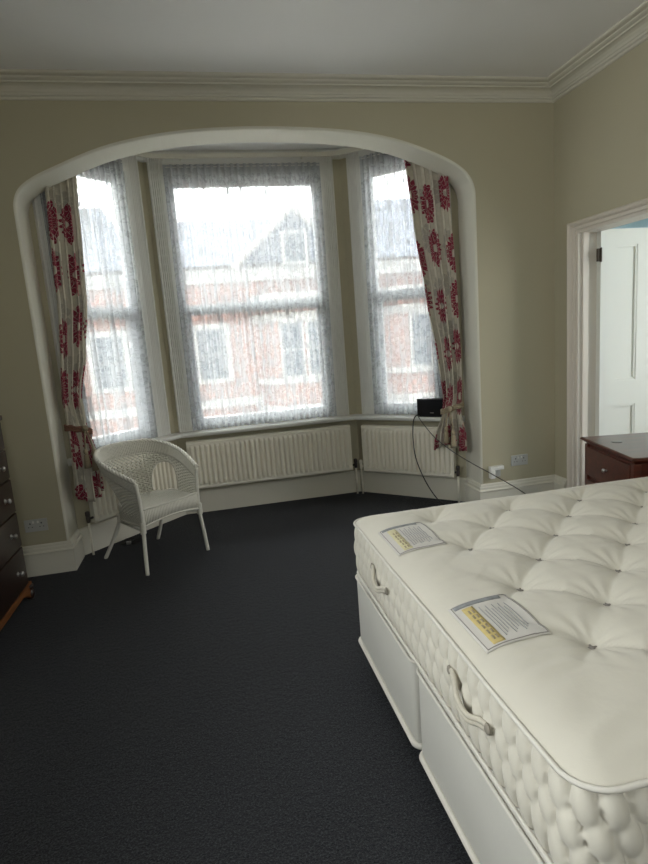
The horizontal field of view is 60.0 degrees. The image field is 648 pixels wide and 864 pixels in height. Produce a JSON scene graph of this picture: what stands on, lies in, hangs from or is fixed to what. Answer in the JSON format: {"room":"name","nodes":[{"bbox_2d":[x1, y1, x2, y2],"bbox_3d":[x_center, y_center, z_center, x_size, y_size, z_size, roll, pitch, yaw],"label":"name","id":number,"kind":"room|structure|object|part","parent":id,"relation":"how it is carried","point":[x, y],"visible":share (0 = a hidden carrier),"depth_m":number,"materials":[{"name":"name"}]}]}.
{"room":"bedroom","nodes":[
{"label":"bedroom","id":0,"kind":"room"},
{"bbox_2d":[29,161,176,528],"bbox_3d":[-1.697,-0.717,4.418,0.160,3.135,1.098,2,12,34],"label":"wall","id":1,"kind":"structure","parent":0,"point":[81,506],"depth_m":4.17,"materials":[{"name":"paint"}]},
{"bbox_2d":[32,155,170,447],"bbox_3d":[-1.705,-1.004,4.302,0.136,2.250,0.909,2,12,34],"label":"window","id":2,"kind":"structure","parent":1,"relation":"in","point":[130,165],"depth_m":4.51,"materials":[{"name":"white wood"}]},
{"bbox_3d":[-1.881,-0.929,3.956,0.036,2.250,0.124,2,12,34],"label":"architrave","id":3,"kind":"part","parent":2,"relation":"part of","materials":[{"name":"white wood"}]},
{"bbox_2d":[40,159,157,449],"bbox_3d":[-1.674,-0.961,4.214,0.048,2.178,0.740,2,12,34],"label":"lace curtain","id":4,"kind":"object","parent":2,"relation":"hanging from","point":[117,396],"visible":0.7,"depth_m":4.29,"materials":[{"name":"white fabric"}]},
{"bbox_3d":[-1.446,-1.074,4.592,0.036,2.250,0.124,2,12,34],"label":"architrave","id":5,"kind":"part","parent":2,"relation":"part of","materials":[{"name":"white wood"}]},
{"bbox_2d":[85,452,177,554],"bbox_3d":[-1.532,0.515,4.490,0.113,0.666,0.866,2,12,34],"label":"radiator","id":6,"kind":"object","parent":1,"relation":"attached to","point":[105,507],"visible":0.3,"depth_m":4.31,"materials":[{"name":"metal"}]},
{"bbox_3d":[-1.738,0.470,4.161,0.054,0.421,0.005,2,12,34],"label":"panel","id":7,"kind":"part","parent":6,"relation":"part of","materials":[{"name":"metal"}]},
{"bbox_3d":[-1.487,0.399,4.469,0.024,0.425,0.800,2,12,34],"label":"panel","id":8,"kind":"part","parent":6,"relation":"part of","materials":[{"name":"metal"}]},
{"bbox_2d":[137,147,358,161],"bbox_3d":[-0.588,-2.240,4.311,3.125,0.070,0.756,-6,10,-11],"label":"trim","id":9,"kind":"structure","parent":1,"relation":"attached to","point":[140,159],"depth_m":4.63,"materials":[{"name":"white wood"}]},
{"bbox_2d":[0,491,472,863],"bbox_3d":[0.201,1.227,1.972,4.844,0.120,6.950,-6,10,-11],"label":"floor","id":10,"kind":"structure","parent":0,"point":[224,703],"depth_m":2.31,"materials":[{"name":"grey carpet"}]},
{"bbox_2d":[0,415,34,630],"bbox_3d":[-2.015,0.577,2.898,0.553,1.165,1.063,-6,10,-11],"label":"dresser","id":11,"kind":"object","parent":10,"relation":"on","point":[15,585],"visible":1,"depth_m":3.28,"materials":[{"name":"brown wood"}]},
{"bbox_3d":[-1.874,0.059,3.107,0.018,0.160,0.490,-6,10,-11],"label":"drawer","id":12,"kind":"part","parent":11,"relation":"part of","materials":[{"name":"brown wood"}]},
{"bbox_3d":[-1.809,0.270,2.893,0.018,0.170,0.995,-6,10,-11],"label":"drawer","id":13,"kind":"part","parent":11,"relation":"part of","materials":[{"name":"brown wood"}]},
{"bbox_3d":[-1.794,0.462,2.927,0.018,0.200,0.995,-6,10,-11],"label":"drawer","id":14,"kind":"part","parent":11,"relation":"part of","materials":[{"name":"brown wood"}]},
{"bbox_3d":[-1.841,0.405,3.268,0.034,0.032,0.032,-6,10,-11],"label":"knob","id":15,"kind":"part","parent":11,"relation":"part of","materials":[{"name":"metal"}]},
{"bbox_3d":[-1.778,0.673,2.964,0.018,0.210,0.995,-6,10,-11],"label":"drawer","id":16,"kind":"part","parent":11,"relation":"part of","materials":[{"name":"brown wood"}]},
{"bbox_3d":[-1.825,0.616,3.305,0.034,0.032,0.032,-6,10,-11],"label":"knob","id":17,"kind":"part","parent":11,"relation":"part of","materials":[{"name":"metal"}]},
{"bbox_3d":[-1.761,0.903,3.005,0.018,0.240,0.995,-6,10,-11],"label":"drawer","id":18,"kind":"part","parent":11,"relation":"part of","materials":[{"name":"brown wood"}]},
{"bbox_2d":[120,537,141,544],"bbox_3d":[-1.506,0.852,4.390,0.175,0.027,0.110,-6,10,-11],"label":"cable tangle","id":19,"kind":"object","parent":10,"relation":"on","point":[129,539],"visible":0.95,"depth_m":4.38,"materials":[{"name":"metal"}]},
{"bbox_2d":[93,438,209,575],"bbox_3d":[-1.279,0.497,4.064,0.639,0.824,0.630,4,13,40],"label":"wicker chair","id":20,"kind":"object","parent":10,"relation":"on","point":[144,509],"visible":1,"depth_m":4.06,"materials":[{"name":"white wicker"}]},
{"bbox_3d":[-1.522,0.728,4.058,0.214,0.409,0.042,-1,10,16],"label":"leg","id":21,"kind":"part","parent":20,"relation":"part of","materials":[{"name":"white wicker"}]},
{"bbox_3d":[-1.202,0.648,3.712,0.040,0.628,0.061,-3,10,7],"label":"leg","id":22,"kind":"part","parent":20,"relation":"part of","materials":[{"name":"white wicker"}]},
{"bbox_3d":[-1.229,0.485,4.018,0.447,0.033,0.455,4,13,40],"label":"seat","id":23,"kind":"part","parent":20,"relation":"part of","materials":[{"name":"white wicker"}]},
{"bbox_3d":[-1.268,0.658,4.346,0.044,0.408,0.198,-12,12,-37],"label":"leg","id":24,"kind":"part","parent":20,"relation":"part of","materials":[{"name":"white wicker"}]},
{"bbox_3d":[-0.893,0.562,4.069,0.061,0.628,0.040,-7,10,-15],"label":"leg","id":25,"kind":"part","parent":20,"relation":"part of","materials":[{"name":"white wicker"}]},
{"bbox_2d":[355,574,421,749],"bbox_3d":[1.224,0.792,2.424,2.059,0.425,0.755,-6,10,-11],"label":"base","id":26,"kind":"object","parent":10,"relation":"on","point":[394,668],"visible":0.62,"depth_m":2.11,"materials":[{"name":"fabric"}]},
{"bbox_2d":[416,667,553,863],"bbox_3d":[1.390,0.916,1.646,2.059,0.425,0.855,-6,10,-11],"label":"base","id":27,"kind":"object","parent":10,"relation":"on","point":[490,832],"visible":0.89,"depth_m":1.50,"materials":[{"name":"fabric"}]},
{"bbox_2d":[353,477,647,863],"bbox_3d":[1.277,0.488,1.916,2.104,0.271,1.579,-6,10,-11],"label":"mattress","id":28,"kind":"object","parent":27,"relation":"on","point":[527,614],"visible":1,"depth_m":1.45,"materials":[{"name":"fabric"}]},
{"bbox_3d":[0.195,0.547,2.059,0.035,0.064,0.174,-6,10,-11],"label":"handle","id":29,"kind":"part","parent":28,"relation":"part of","materials":[{"name":"white fabric"}]},
{"bbox_3d":[0.282,0.401,2.094,0.034,0.010,0.205,-6,10,-11],"label":"gold panel","id":30,"kind":"part","parent":28,"relation":"part of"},
{"bbox_3d":[0.343,0.657,1.368,0.035,0.064,0.203,-6,10,-11],"label":"handle","id":31,"kind":"part","parent":28,"relation":"part of","materials":[{"name":"white fabric"}]},
{"bbox_3d":[0.416,0.504,1.472,0.034,0.006,0.185,-6,10,-11],"label":"gold panel","id":32,"kind":"part","parent":28,"relation":"part of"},
{"bbox_2d":[580,432,647,484],"bbox_3d":[1.842,0.433,3.276,0.437,0.744,0.628,-4,10,2],"label":"chest","id":33,"kind":"object","parent":10,"relation":"on","point":[608,458],"visible":0.34,"depth_m":3.24,"materials":[{"name":"brown wood"}]},
{"bbox_3d":[1.680,0.417,3.554,0.042,0.704,0.040,-4,10,2],"label":"corner post","id":34,"kind":"part","parent":33,"relation":"part of","materials":[{"name":"brown wood"}]},
{"bbox_3d":[1.659,0.424,3.277,0.018,0.180,0.510,-4,10,2],"label":"drawer","id":35,"kind":"part","parent":33,"relation":"part of","materials":[{"name":"brown wood"}]},
{"bbox_3d":[1.644,0.222,3.242,0.018,0.180,0.510,-4,10,2],"label":"drawer","id":36,"kind":"part","parent":33,"relation":"part of","materials":[{"name":"brown wood"}]},
{"bbox_3d":[1.673,0.513,3.015,0.042,0.704,0.040,-4,10,2],"label":"corner post","id":37,"kind":"part","parent":33,"relation":"part of","materials":[{"name":"brown wood"}]},
{"bbox_2d":[142,159,359,489],"bbox_3d":[-0.578,-0.903,5.000,1.770,3.135,0.160,-6,10,-11],"label":"wall","id":38,"kind":"structure","parent":0,"point":[181,443],"depth_m":4.98,"materials":[{"name":"paint"}]},
{"bbox_2d":[134,147,363,432],"bbox_3d":[-0.509,-1.134,4.529,2.917,2.250,0.908,-6,10,-11],"label":"window","id":39,"kind":"structure","parent":38,"relation":"in","point":[155,172],"depth_m":4.76,"materials":[{"name":"white wood"}]},
{"bbox_2d":[44,176,103,501],"bbox_3d":[-1.722,-0.746,3.917,0.195,2.490,0.430,2,12,34],"label":"curtain","id":40,"kind":"object","parent":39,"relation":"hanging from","point":[62,204],"visible":0.88,"depth_m":3.93,"materials":[{"name":"multicoloured fabric"}]},
{"bbox_3d":[-1.739,-0.030,3.969,0.170,0.081,0.168,-6,10,-11],"label":"tieback cord","id":41,"kind":"part","parent":40,"relation":"part of","materials":[{"name":"beige fabric"}]},
{"bbox_3d":[-1.738,-0.017,3.972,0.170,0.081,0.168,-6,10,-11],"label":"tieback cord","id":42,"kind":"part","parent":40,"relation":"part of","materials":[{"name":"fabric"}]},
{"bbox_3d":[-1.737,-0.003,3.974,0.170,0.081,0.168,-6,10,-11],"label":"tieback cord","id":43,"kind":"part","parent":40,"relation":"part of","materials":[{"name":"beige fabric"}]},
{"bbox_3d":[-1.288,-1.108,4.715,0.124,2.250,0.036,-6,10,-11],"label":"architrave","id":44,"kind":"part","parent":39,"relation":"part of","materials":[{"name":"white wood"}]},
{"bbox_3d":[-0.580,-2.204,4.292,2.917,0.035,0.808,-6,10,-11],"label":"curtain rail","id":45,"kind":"part","parent":39,"relation":"part of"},
{"bbox_2d":[161,162,336,430],"bbox_3d":[-0.594,-1.150,4.825,1.315,2.178,0.054,-6,10,-11],"label":"lace curtain","id":46,"kind":"object","parent":39,"relation":"hanging from","point":[248,240],"visible":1,"depth_m":4.81,"materials":[{"name":"white fabric"}]},
{"bbox_3d":[0.088,-1.259,4.984,0.124,2.250,0.036,-6,10,-11],"label":"architrave","id":47,"kind":"part","parent":39,"relation":"part of","materials":[{"name":"white wood"}]},
{"bbox_2d":[404,160,466,450],"bbox_3d":[0.895,-1.061,4.464,0.220,2.450,0.438,-10,12,-31],"label":"curtain","id":48,"kind":"object","parent":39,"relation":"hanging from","point":[428,190],"visible":0.95,"depth_m":4.45,"materials":[{"name":"fabric"}]},
{"bbox_3d":[1.036,-0.207,4.537,0.170,0.081,0.168,-6,10,-11],"label":"tieback cord","id":49,"kind":"part","parent":48,"relation":"part of","materials":[{"name":"beige fabric"}]},
{"bbox_3d":[1.037,-0.194,4.540,0.170,0.081,0.168,-6,10,-11],"label":"tieback cord","id":50,"kind":"part","parent":48,"relation":"part of","materials":[{"name":"beige fabric"}]},
{"bbox_3d":[1.038,-0.180,4.542,0.170,0.081,0.168,-6,10,-11],"label":"tieback cord","id":51,"kind":"part","parent":48,"relation":"part of","materials":[{"name":"beige fabric"}]},
{"bbox_2d":[67,414,464,465],"bbox_3d":[-0.411,0.005,4.696,3.157,0.054,0.838,-6,10,-11],"label":"windowsill","id":52,"kind":"object","parent":38,"relation":"attached to","point":[390,417],"visible":0.67,"depth_m":4.93,"materials":[{"name":"white wood"}]},
{"bbox_2d":[412,415,443,504],"bbox_3d":[0.901,0.257,4.646,0.106,0.761,0.497,-8,11,-22],"label":"cable","id":53,"kind":"object","parent":52,"relation":"hanging from","point":[415,415],"visible":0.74,"depth_m":4.78,"materials":[{"name":"black plastic"}]},
{"bbox_2d":[417,398,442,416],"bbox_3d":[0.918,-0.206,4.720,0.270,0.155,0.064,2,12,32],"label":"router","id":54,"kind":"object","parent":52,"relation":"on","point":[426,407],"visible":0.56,"depth_m":4.71,"materials":[{"name":"black plastic"}]},
{"bbox_2d":[418,415,525,493],"bbox_3d":[1.286,0.345,3.992,0.375,0.761,1.969,-7,10,-17],"label":"cable","id":55,"kind":"object","parent":52,"relation":"hanging from","point":[418,415],"visible":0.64,"depth_m":4.29,"materials":[{"name":"black plastic"}]},
{"bbox_2d":[186,424,358,493],"bbox_3d":[-0.436,0.328,5.082,1.521,0.666,0.113,-6,10,-11],"label":"radiator","id":56,"kind":"object","parent":38,"relation":"attached to","point":[250,458],"visible":0.99,"depth_m":5.01,"materials":[{"name":"metal"}]},
{"bbox_2d":[186,424,348,442],"bbox_3d":[-0.484,0.011,5.008,1.460,0.009,0.056,-6,10,-11],"label":"grille","id":57,"kind":"object","parent":56,"relation":"attached to","point":[343,426],"depth_m":4.99,"materials":[{"name":"metal"}]},
{"bbox_2d":[157,142,346,150],"bbox_3d":[-0.623,-2.398,4.442,4.000,0.200,1.020,-6,10,-11],"label":"ceiling","id":58,"kind":"structure","parent":0,"point":[252,145],"depth_m":4.55,"materials":[{"name":"paint"}]},
{"bbox_2d":[0,100,554,546],"bbox_3d":[-0.411,-0.764,4.093,4.889,3.150,0.265,-6,10,-11],"label":"wall","id":59,"kind":"structure","parent":0,"point":[497,159],"depth_m":3.97,"materials":[{"name":"paint"}]},
{"bbox_2d":[24,518,48,532],"bbox_3d":[-1.971,0.639,3.839,0.146,0.086,0.014,-6,10,-11],"label":"wall socket","id":60,"kind":"object","parent":59,"relation":"attached to","point":[34,525],"visible":1,"depth_m":3.84,"materials":[{"name":"white plastic"}]},
{"bbox_2d":[488,465,503,478],"bbox_3d":[1.382,0.319,4.491,0.120,0.097,0.040,-6,10,-11],"label":"plug adaptor","id":61,"kind":"object","parent":59,"relation":"attached to","point":[496,470],"visible":0.94,"depth_m":4.48,"materials":[{"name":"white plastic"}]},
{"bbox_2d":[464,474,566,501],"bbox_3d":[1.570,0.487,4.620,0.758,0.216,0.278,-4,10,0],"label":"baseboard","id":62,"kind":"structure","parent":59,"relation":"attached to","point":[474,491],"depth_m":4.56,"materials":[{"name":"white wood"}]},
{"bbox_2d":[511,454,527,465],"bbox_3d":[1.580,0.227,4.533,0.146,0.086,0.014,-6,10,-11],"label":"wall socket","id":63,"kind":"object","parent":59,"relation":"attached to","point":[522,459],"visible":1,"depth_m":4.53,"materials":[{"name":"white plastic"}]},
{"bbox_2d":[0,0,645,76],"bbox_3d":[0.054,-1.913,0.868,4.809,0.150,5.845,-6,10,-11],"label":"ceiling","id":64,"kind":"structure","parent":0,"point":[507,38],"depth_m":3.13,"materials":[{"name":"paint"}]},
{"bbox_2d":[340,158,466,477],"bbox_3d":[0.691,-0.980,4.887,1.101,3.135,0.160,2,12,32],"label":"wall","id":65,"kind":"structure","parent":0,"point":[461,462],"depth_m":4.92,"materials":[{"name":"paint"}]},
{"bbox_2d":[22,470,465,576],"bbox_3d":[-0.692,0.658,4.616,3.835,0.216,1.017,-6,10,-11],"label":"baseboard","id":66,"kind":"structure","parent":65,"relation":"attached to","point":[229,497],"depth_m":5.04,"materials":[{"name":"white wood"}]},
{"bbox_2d":[346,149,451,413],"bbox_3d":[0.678,-1.266,4.773,0.899,2.250,0.136,2,12,32],"label":"window","id":67,"kind":"structure","parent":65,"relation":"in","point":[352,162],"depth_m":4.91,"materials":[{"name":"white wood"}]},
{"bbox_3d":[0.325,-1.269,4.938,0.124,2.250,0.036,2,12,32],"label":"architrave","id":68,"kind":"part","parent":67,"relation":"part of","materials":[{"name":"white wood"}]},
{"bbox_2d":[358,152,442,414],"bbox_3d":[0.677,-1.222,4.688,0.735,2.178,0.051,2,12,32],"label":"lace curtain","id":69,"kind":"object","parent":67,"relation":"hanging from","point":[404,362],"visible":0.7,"depth_m":4.73,"materials":[{"name":"white fabric"}]},
{"bbox_3d":[0.980,-1.246,4.524,0.124,2.250,0.036,2,12,32],"label":"architrave","id":70,"kind":"part","parent":67,"relation":"part of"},
{"bbox_2d":[359,424,459,502],"bbox_3d":[0.740,0.265,4.965,0.959,0.656,0.113,2,12,32],"label":"radiator","id":71,"kind":"object","parent":65,"relation":"attached to","point":[385,448],"visible":0.93,"depth_m":4.90,"materials":[{"name":"metal"}]},
{"bbox_2d":[361,424,437,427],"bbox_3d":[0.714,-0.050,4.896,0.855,0.009,0.056,2,12,32],"label":"grille","id":72,"kind":"object","parent":71,"relation":"attached to","point":[364,425],"depth_m":4.94,"materials":[{"name":"metal"}]},
{"bbox_3d":[0.713,0.167,4.907,0.855,0.428,0.024,2,12,32],"label":"panel","id":73,"kind":"part","parent":71,"relation":"part of","materials":[{"name":"metal"}]},
{"bbox_3d":[1.092,0.172,4.705,0.005,0.424,0.054,2,12,32],"label":"panel","id":74,"kind":"part","parent":71,"relation":"part of","materials":[{"name":"white metal"}]},
{"bbox_2d":[554,39,647,478],"bbox_3d":[2.482,-0.545,1.600,0.155,3.150,5.835,-6,10,-11],"label":"wall","id":75,"kind":"structure","parent":0,"point":[601,125],"depth_m":3.80,"materials":[{"name":"paint"}]},
{"bbox_2d":[0,0,647,102],"bbox_3d":[0.084,-1.806,0.985,4.489,0.105,5.625,-6,10,-11],"label":"crown molding","id":76,"kind":"structure","parent":75,"relation":"attached to","point":[630,31],"depth_m":3.62,"materials":[{"name":"paint"}]},
{"bbox_2d":[567,198,647,487],"bbox_3d":[1.968,-0.389,3.814,0.035,2.155,0.989,-6,10,-11],"label":"trim","id":77,"kind":"structure","parent":75,"relation":"attached to","point":[640,205],"depth_m":4.17,"materials":[{"name":"paint"}]},
{"bbox_2d":[575,209,647,486],"bbox_3d":[2.063,-0.370,3.838,0.161,2.095,0.838,-6,10,-11],"label":"trim","id":78,"kind":"structure","parent":75,"relation":"attached to","point":[586,238],"depth_m":4.16,"materials":[{"name":"paint"}]},
{"bbox_2d":[595,227,647,435],"bbox_3d":[2.425,-0.470,4.258,0.814,2.077,0.116,-7,10,-13],"label":"door","id":79,"kind":"structure","parent":75,"relation":"in","point":[621,376],"depth_m":4.19,"materials":[{"name":"paint"}]},
{"bbox_3d":[2.304,0.051,4.348,0.195,0.540,0.036,-7,10,-13],"label":"panel","id":80,"kind":"part","parent":79,"relation":"part of","materials":[{"name":"paint"}]},
{"bbox_3d":[2.234,-0.882,4.184,0.195,0.990,0.036,-7,10,-13],"label":"panel","id":81,"kind":"part","parent":79,"relation":"part of","materials":[{"name":"paint"}]},
{"bbox_2d":[611,218,647,228],"bbox_3d":[2.998,-0.908,3.446,1.636,3.150,4.100,-6,10,-11],"label":"wall","id":82,"kind":"structure","parent":0,"point":[643,223],"depth_m":5.18,"materials":[{"name":"blue paint"}]}
]}

